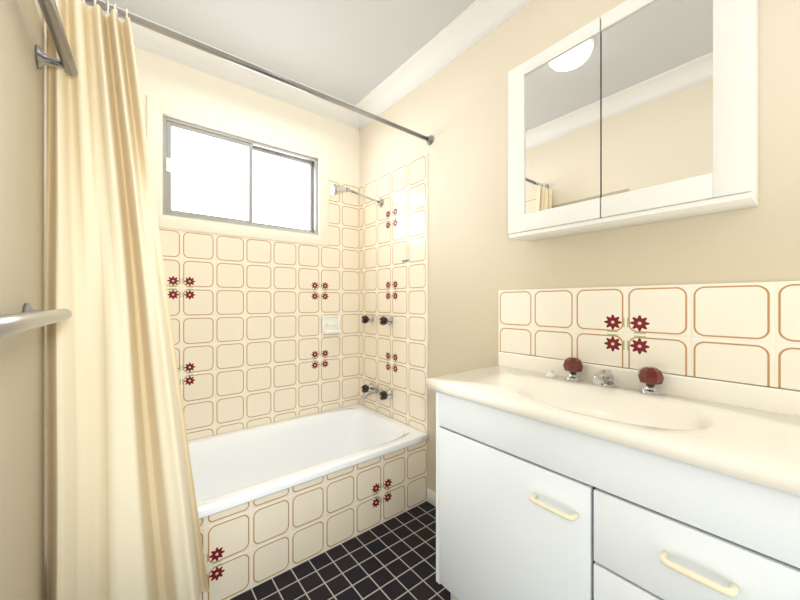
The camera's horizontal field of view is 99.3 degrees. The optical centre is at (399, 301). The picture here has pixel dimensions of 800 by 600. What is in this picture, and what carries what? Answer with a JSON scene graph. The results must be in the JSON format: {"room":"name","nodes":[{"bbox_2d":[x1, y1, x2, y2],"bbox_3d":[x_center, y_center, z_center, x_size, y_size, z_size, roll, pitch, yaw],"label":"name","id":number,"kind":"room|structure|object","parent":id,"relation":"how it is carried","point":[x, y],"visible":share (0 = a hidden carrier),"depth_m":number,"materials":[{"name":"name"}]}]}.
{"room":"bathroom","nodes":[
{"label":"bathroom","id":0,"kind":"room"},
{"bbox_2d":[0,0,46,599],"bbox_3d":[-0.640,-0.116,0.417,0.120,2.440,2.740,0,0,-39],"label":"wall","id":1,"kind":"structure","parent":0,"point":[23,86],"depth_m":0.73,"materials":[{"name":"beige paint"}]},
{"bbox_2d":[0,303,71,337],"bbox_3d":[-0.541,0.029,0.448,0.073,0.054,0.907,0,0,-39],"label":"towel rail","id":2,"kind":"object","parent":1,"relation":"attached to","point":[31,318],"visible":1,"depth_m":0.49,"materials":[{"name":"silver metal"}]},
{"bbox_2d":[35,0,77,76],"bbox_3d":[-0.626,-0.616,0.555,0.074,0.054,0.880,0,0,-39],"label":"towel rail","id":3,"kind":"object","parent":1,"relation":"attached to","point":[49,9],"visible":1,"depth_m":0.81,"materials":[{"name":"silver metal"}]},
{"bbox_2d":[81,0,433,144],"bbox_3d":[-0.410,-0.891,1.411,1.479,0.052,0.052,0,0,-39],"label":"rail","id":4,"kind":"object","parent":1,"relation":"attached to","point":[120,13],"visible":1,"depth_m":1.27,"materials":[{"name":"silver metal"}]},
{"bbox_2d":[46,0,208,599],"bbox_3d":[-0.813,0.047,1.053,0.394,1.914,0.116,0,0,-39],"label":"shower curtain","id":5,"kind":"object","parent":4,"relation":"hanging from","point":[123,519],"visible":0.99,"depth_m":1.00,"materials":[{"name":"fabric"}]},
{"bbox_2d":[134,47,359,440],"bbox_3d":[-0.907,-0.116,2.034,1.720,2.440,0.120,0,0,-39],"label":"wall","id":6,"kind":"structure","parent":0,"point":[159,77],"depth_m":1.97,"materials":[{"name":"beige paint"}]},
{"bbox_2d":[147,95,328,245],"bbox_3d":[-0.891,-0.697,2.015,0.982,0.646,0.099,0,0,-39],"label":"window","id":7,"kind":"structure","parent":6,"relation":"in","point":[210,173],"depth_m":1.94,"materials":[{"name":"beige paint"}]},
{"bbox_2d":[146,134,358,440],"bbox_3d":[-0.867,-0.049,1.984,1.480,1.552,0.008,0,0,-39],"label":"wall tiles","id":8,"kind":"structure","parent":6,"relation":"attached to","point":[251,347],"depth_m":2.01,"materials":[{"name":"beige tile"}]},
{"bbox_2d":[322,315,340,334],"bbox_3d":[-0.455,0.153,2.281,0.131,0.126,0.040,0,0,-39],"label":"soap dish","id":9,"kind":"object","parent":8,"relation":"attached to","point":[330,324],"visible":1,"depth_m":2.28,"materials":[{"name":"white ceramic"}]},
{"bbox_2d":[105,0,475,104],"bbox_3d":[-0.052,-1.386,0.963,1.720,0.100,2.860,0,0,-39],"label":"ceiling","id":10,"kind":"structure","parent":0,"point":[343,50],"depth_m":1.67,"materials":[{"name":"grey paint"}]},
{"bbox_2d":[229,501,450,599],"bbox_3d":[-0.052,1.154,0.963,1.720,0.100,2.860,0,0,-39],"label":"floor","id":11,"kind":"structure","parent":0,"point":[394,559],"depth_m":1.39,"materials":[{"name":"black tile"}]},
{"bbox_2d":[188,404,428,599],"bbox_3d":[-0.643,0.916,1.703,1.476,0.376,0.722,0,0,-39],"label":"bathtub","id":12,"kind":"object","parent":11,"relation":"on","point":[272,498],"visible":0.62,"depth_m":1.64,"materials":[{"name":"white ceramic"}]},
{"bbox_2d":[425,352,799,599],"bbox_3d":[0.661,0.650,0.873,0.472,0.908,1.270,0,0,-39],"label":"vanity","id":13,"kind":"object","parent":11,"relation":"on","point":[571,478],"visible":1,"depth_m":0.85,"materials":[{"name":"white laminate"}]},
{"bbox_2d":[360,0,799,491],"bbox_3d":[0.611,-0.116,1.415,0.120,2.440,2.740,0,0,-39],"label":"wall","id":14,"kind":"structure","parent":0,"point":[472,256],"depth_m":1.47,"materials":[{"name":"beige paint"}]},
{"bbox_2d":[85,0,532,129],"bbox_3d":[-0.052,-1.288,0.963,1.480,0.097,2.620,0,0,-39],"label":"crown molding","id":15,"kind":"structure","parent":14,"relation":"attached to","point":[481,17],"depth_m":1.83,"materials":[{"name":"white paint"}]},
{"bbox_2d":[359,153,427,432],"bbox_3d":[-0.068,-0.049,2.163,0.008,1.552,0.708,0,0,-39],"label":"wall tiles","id":16,"kind":"structure","parent":14,"relation":"attached to","point":[394,357],"depth_m":2.11,"materials":[{"name":"beige tile"}]},
{"bbox_2d":[330,184,383,206],"bbox_3d":[-0.257,-0.654,2.098,0.371,0.069,0.064,0,0,-42],"label":"shower head","id":17,"kind":"object","parent":16,"relation":"attached to","point":[335,189],"visible":1,"depth_m":2.02},
{"bbox_2d":[427,488,435,506],"bbox_3d":[0.306,1.067,1.692,0.010,0.075,0.492,0,0,-39],"label":"baseboard","id":18,"kind":"structure","parent":14,"relation":"attached to","point":[431,495],"depth_m":1.85,"materials":[{"name":"white ceramic"}]},
{"bbox_2d":[508,0,757,241],"bbox_3d":[0.685,-0.580,1.119,0.128,0.656,0.672,0,0,-39],"label":"upper cabinet","id":19,"kind":"object","parent":14,"relation":"attached to","point":[646,112],"visible":1,"depth_m":1.01,"materials":[{"name":"white"}]},
{"bbox_2d":[498,281,799,389],"bbox_3d":[0.892,0.083,0.960,0.008,0.270,1.438,0,0,-39],"label":"wall tiles","id":20,"kind":"structure","parent":14,"relation":"attached to","point":[749,333],"depth_m":1.04,"materials":[{"name":"beige tile"}]}
]}

